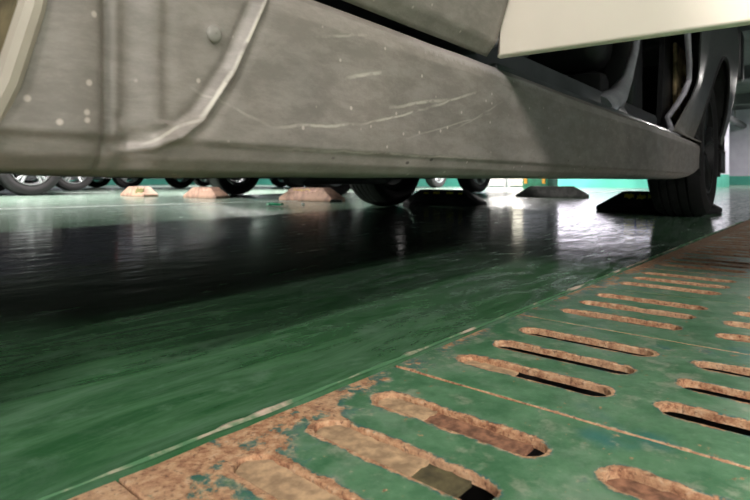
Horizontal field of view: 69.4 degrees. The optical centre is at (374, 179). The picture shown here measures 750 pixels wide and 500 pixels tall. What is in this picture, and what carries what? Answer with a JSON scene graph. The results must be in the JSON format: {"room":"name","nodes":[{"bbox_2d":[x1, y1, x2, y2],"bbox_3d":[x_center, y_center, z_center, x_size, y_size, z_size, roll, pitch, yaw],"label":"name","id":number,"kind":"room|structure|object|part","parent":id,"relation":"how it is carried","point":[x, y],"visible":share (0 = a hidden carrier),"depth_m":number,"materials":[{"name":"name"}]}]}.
{"room":"parking garage","nodes":[
{"label":"parking garage","id":0,"kind":"room"},
{"bbox_2d":[34,178,203,184],"bbox_3d":[-9.476,-1.110,18.175,0.150,2.550,29.000,0,0,41],"label":"wall","id":1,"kind":"structure","parent":0,"point":[145,181],"depth_m":19.59,"materials":[{"name":"teal paint"}]},
{"bbox_2d":[0,184,749,499],"bbox_3d":[0.770,0.175,9.269,27.000,0.020,29.000,0,0,41],"label":"floor","id":2,"kind":"structure","parent":0,"point":[129,334],"depth_m":0.80,"materials":[{"name":"green paint"}]},
{"bbox_2d":[0,173,73,194],"bbox_3d":[-5.072,-0.565,5.280,1.700,1.460,4.412,0,0,41],"label":"car","id":3,"kind":"object","parent":2,"relation":"on","point":[10,182],"visible":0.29,"depth_m":5.69,"materials":[{"name":"black rubber"}]},
{"bbox_2d":[17,176,102,190],"bbox_3d":[-6.042,-0.565,7.830,1.700,1.460,4.412,0,0,41],"label":"car","id":4,"kind":"object","parent":2,"relation":"on","point":[81,182],"visible":0.15,"depth_m":8.28,"materials":[{"name":"grey paint"}]},
{"bbox_2d":[120,186,157,196],"bbox_3d":[-2.395,0.115,5.500,0.520,0.100,0.150,0,0,41],"label":"wheel stop","id":5,"kind":"object","parent":2,"relation":"on","point":[136,191],"visible":1,"depth_m":5.39,"materials":[{"name":"beige concrete"}]},
{"bbox_2d":[8,201,274,208],"bbox_3d":[-2.225,0.164,2.985,5.128,0.001,0.050,0,0,-40],"label":"bay","id":6,"kind":"object","parent":2,"relation":"on","point":[259,201],"visible":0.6,"depth_m":3.48,"materials":[{"name":"paint"}]},
{"bbox_2d":[88,177,234,187],"bbox_3d":[-4.618,-0.565,12.293,1.700,1.460,4.412,0,0,41],"label":"car","id":7,"kind":"object","parent":2,"relation":"on","point":[121,182],"visible":0.19,"depth_m":11.60,"materials":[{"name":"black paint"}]},
{"bbox_2d":[183,187,229,198],"bbox_3d":[-1.559,0.115,5.000,0.550,0.100,0.150,0,0,41],"label":"wheel stop","id":8,"kind":"object","parent":2,"relation":"on","point":[195,192],"visible":1,"depth_m":4.89,"materials":[{"name":"beige concrete"}]},
{"bbox_2d":[165,178,329,187],"bbox_3d":[-2.519,-0.565,11.493,1.700,1.460,4.412,0,0,41],"label":"car","id":9,"kind":"object","parent":2,"relation":"on","point":[173,182],"visible":0.14,"depth_m":10.96,"materials":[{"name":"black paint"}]},
{"bbox_2d":[266,202,283,205],"bbox_3d":[-0.618,0.149,3.350,0.101,0.025,0.052,0,0,0],"label":"scrap","id":10,"kind":"object","parent":2,"relation":"on","point":[272,203],"visible":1,"depth_m":3.33,"materials":[{"name":"green"}]},
{"bbox_2d":[279,187,344,201],"bbox_3d":[-0.508,0.113,4.300,0.620,0.105,0.150,0,0,41],"label":"wheel stop","id":11,"kind":"object","parent":2,"relation":"on","point":[295,193],"visible":0.91,"depth_m":4.21,"materials":[{"name":"beige concrete"}]},
{"bbox_2d":[329,199,342,202],"bbox_3d":[-0.288,0.154,4.000,0.100,0.022,0.060,0,0,0],"label":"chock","id":12,"kind":"object","parent":2,"relation":"on","point":[331,200],"visible":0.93,"depth_m":3.97,"materials":[{"name":"black rubber"}]},
{"bbox_2d":[209,178,489,195],"bbox_3d":[-0.123,-0.565,6.530,1.700,1.460,4.412,0,0,41],"label":"car","id":13,"kind":"object","parent":2,"relation":"on","point":[242,185],"visible":0.13,"depth_m":5.98,"materials":[{"name":"black rubber"}]},
{"bbox_2d":[282,178,446,188],"bbox_3d":[-0.103,-0.565,11.093,1.700,1.460,4.412,0,0,41],"label":"car","id":14,"kind":"object","parent":2,"relation":"on","point":[437,182],"visible":0.09,"depth_m":11.38,"materials":[{"name":"black rubber"}]},
{"bbox_2d":[0,0,749,215],"bbox_3d":[0.162,-0.735,1.576,3.158,1.800,4.924,0,0,38],"label":"car","id":15,"kind":"object","parent":2,"relation":"on","point":[378,98],"visible":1,"depth_m":0.49,"materials":[{"name":"grey paint"}]},
{"bbox_3d":[0.090,-0.250,1.415,0.500,0.140,0.500,0,0,38],"label":"seat","id":16,"kind":"part","parent":15,"relation":"part of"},
{"bbox_3d":[0.530,-0.155,1.273,0.128,0.104,1.380,0,0,38],"label":"sill","id":17,"kind":"part","parent":15,"relation":"part of","materials":[{"name":"paint"}]},
{"bbox_3d":[0.608,-0.250,1.898,0.500,0.140,0.500,0,0,38],"label":"seat","id":18,"kind":"part","parent":15,"relation":"part of","materials":[{"name":"black"}]},
{"bbox_3d":[0.744,-0.850,1.627,0.090,1.370,0.120,0,0,38],"label":"pillar trim","id":19,"kind":"part","parent":15,"relation":"part of","materials":[{"name":"grey plastic"}]},
{"bbox_3d":[1.083,-0.850,1.958,0.015,1.370,0.580,0,0,38],"label":"quarter panel","id":20,"kind":"part","parent":15,"relation":"part of","materials":[{"name":"grey metal"}]},
{"bbox_3d":[1.465,-0.540,2.334,0.197,0.789,2.043,0,0,33],"label":"quarter panel","id":21,"kind":"part","parent":15,"relation":"part of","materials":[{"name":"grey paint"}]},
{"bbox_3d":[1.862,-0.092,2.947,0.063,0.113,0.593,0,0,24],"label":"corner panel","id":22,"kind":"part","parent":15,"relation":"part of","materials":[{"name":"black plastic"}]},
{"bbox_2d":[37,221,741,499],"bbox_3d":[0.550,0.164,1.109,0.013,0.002,2.796,0,0,41],"label":"trim","id":23,"kind":"structure","parent":2,"relation":"on","point":[267,410],"depth_m":0.40,"materials":[{"name":"metal"}]},
{"bbox_2d":[403,189,486,205],"bbox_3d":[0.460,0.115,3.651,0.570,0.100,0.150,0,0,38],"label":"wheel stop","id":24,"kind":"object","parent":2,"relation":"on","point":[423,196],"visible":0.94,"depth_m":3.57,"materials":[{"name":"rubber"}]},
{"bbox_2d":[523,179,557,188],"bbox_3d":[3.046,-0.965,9.995,0.480,2.260,0.492,0,0,41],"label":"concrete column","id":25,"kind":"structure","parent":2,"relation":"on","point":[526,182],"depth_m":9.83,"materials":[{"name":"green paint"}]},
{"bbox_2d":[516,186,588,197],"bbox_3d":[1.714,0.113,5.250,0.660,0.105,0.170,0,0,27],"label":"wheel stop","id":26,"kind":"object","parent":2,"relation":"on","point":[531,191],"visible":0.98,"depth_m":5.18,"materials":[{"name":"rubber"}]},
{"bbox_2d":[458,314,749,499],"bbox_3d":[1.044,0.295,1.378,0.423,0.219,5.190,0,0,41],"label":"trench","id":27,"kind":"object","parent":2,"relation":"in","point":[475,492],"depth_m":0.80,"materials":[{"name":"concrete"}]},
{"bbox_2d":[68,481,138,499],"bbox_3d":[-0.081,0.169,0.085,0.379,0.007,0.243,0,0,41],"label":"drain cover","id":28,"kind":"object","parent":27,"relation":"on","point":[113,490],"visible":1,"depth_m":0.28,"materials":[{"name":"brown metal"}]},
{"bbox_2d":[119,367,749,499],"bbox_3d":[0.079,0.170,0.269,0.379,0.007,0.243,0,0,41],"label":"drain cover","id":29,"kind":"object","parent":27,"relation":"on","point":[393,433],"visible":1,"depth_m":0.32,"materials":[{"name":"green metal"}]},
{"bbox_2d":[396,315,749,469],"bbox_3d":[0.239,0.169,0.453,0.378,0.007,0.243,0,0,41],"label":"drain cover","id":30,"kind":"object","parent":27,"relation":"on","point":[634,403],"visible":1,"depth_m":0.45,"materials":[{"name":"green metal"}]},
{"bbox_2d":[520,286,749,354],"bbox_3d":[0.400,0.169,0.637,0.378,0.006,0.243,0,0,41],"label":"drain cover","id":31,"kind":"object","parent":27,"relation":"on","point":[696,322],"visible":0.98,"depth_m":0.67,"materials":[{"name":"green metal"}]},
{"bbox_2d":[589,267,749,305],"bbox_3d":[0.560,0.169,0.821,0.379,0.006,0.243,0,0,41],"label":"drain cover","id":32,"kind":"object","parent":27,"relation":"on","point":[718,288],"visible":0.98,"depth_m":0.86,"materials":[{"name":"green metal"}]},
{"bbox_2d":[636,254,749,277],"bbox_3d":[0.720,0.169,1.006,0.378,0.006,0.243,0,0,41],"label":"drain cover","id":33,"kind":"object","parent":27,"relation":"on","point":[673,262],"visible":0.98,"depth_m":1.06,"materials":[{"name":"metal"}]},
{"bbox_2d":[668,244,749,259],"bbox_3d":[0.880,0.169,1.190,0.379,0.006,0.243,0,0,41],"label":"drain cover","id":34,"kind":"object","parent":27,"relation":"on","point":[692,249],"visible":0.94,"depth_m":1.26,"materials":[{"name":"brown metal"}]},
{"bbox_2d":[692,237,749,247],"bbox_3d":[1.040,0.169,1.374,0.379,0.006,0.243,0,0,41],"label":"drain cover","id":35,"kind":"object","parent":27,"relation":"on","point":[713,241],"visible":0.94,"depth_m":1.44,"materials":[{"name":"brown metal"}]},
{"bbox_2d":[709,231,749,238],"bbox_3d":[1.200,0.169,1.558,0.378,0.006,0.243,0,0,41],"label":"drain cover","id":36,"kind":"object","parent":27,"relation":"on","point":[726,234],"visible":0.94,"depth_m":1.65,"materials":[{"name":"metal"}]},
{"bbox_2d":[723,226,749,231],"bbox_3d":[1.360,0.169,1.742,0.379,0.006,0.243,0,0,41],"label":"drain cover","id":37,"kind":"object","parent":27,"relation":"on","point":[734,228],"visible":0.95,"depth_m":1.82,"materials":[{"name":"metal"}]},
{"bbox_2d":[736,222,749,226],"bbox_3d":[1.520,0.169,1.926,0.379,0.006,0.243,0,0,41],"label":"drain cover","id":38,"kind":"object","parent":27,"relation":"on","point":[747,224],"visible":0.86,"depth_m":2.02,"materials":[{"name":"brown metal"}]},
{"bbox_2d":[585,190,634,192],"bbox_3d":[2.930,0.164,7.258,0.100,0.001,4.400,0,0,41],"label":"bay","id":39,"kind":"object","parent":2,"relation":"on","point":[625,190],"visible":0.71,"depth_m":7.72,"materials":[{"name":"paint"}]},
{"bbox_2d":[596,191,721,213],"bbox_3d":[1.472,0.113,2.834,0.570,0.105,0.150,0,0,38],"label":"wheel stop","id":40,"kind":"object","parent":2,"relation":"on","point":[636,201],"visible":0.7,"depth_m":2.85,"materials":[{"name":"rubber"}]},
{"bbox_2d":[256,125,728,187],"bbox_3d":[1.223,-1.109,17.487,16.700,2.549,4.000,0,0,41],"label":"wall","id":41,"kind":"structure","parent":0,"point":[723,180],"depth_m":12.12,"materials":[{"name":"teal paint"}]},
{"bbox_2d":[487,179,506,186],"bbox_3d":[2.950,-0.960,13.216,0.540,2.250,0.160,0,0,41],"label":"roller shutter","id":42,"kind":"object","parent":41,"relation":"attached to","point":[493,182],"visible":0.1,"depth_m":13.18,"materials":[{"name":"white metal"}]},
{"bbox_3d":[3.141,-0.885,13.084,0.060,2.100,0.080,0,0,41],"label":"guide rail","id":43,"kind":"part","parent":42,"relation":"part of","materials":[{"name":"white metal"}]},
{"bbox_2d":[507,178,522,186],"bbox_3d":[3.377,-0.960,12.845,0.540,2.250,0.160,0,0,41],"label":"roller shutter","id":44,"kind":"object","parent":41,"relation":"attached to","point":[509,184],"visible":0.06,"depth_m":12.89,"materials":[{"name":"white metal"}]},
{"bbox_2d":[729,109,749,184],"bbox_3d":[10.332,-1.110,20.268,27.300,2.550,0.150,0,0,41],"label":"wall","id":45,"kind":"structure","parent":0,"point":[739,138],"depth_m":18.39,"materials":[{"name":"white paint"}]},
{"bbox_2d":[732,25,749,109],"bbox_3d":[0.769,-2.320,9.269,27.000,0.430,29.000,0,0,41],"label":"ceiling","id":46,"kind":"structure","parent":0,"point":[742,92],"depth_m":13.54,"materials":[{"name":"concrete"}]},
{"bbox_2d":[729,115,746,128],"bbox_3d":[7.321,-2.050,12.385,0.199,0.669,15.300,0,0,41],"label":"ceiling pipe","id":47,"kind":"object","parent":46,"relation":"hanging from","point":[733,120],"visible":0.17,"depth_m":16.81,"materials":[{"name":"metal"}]}
]}

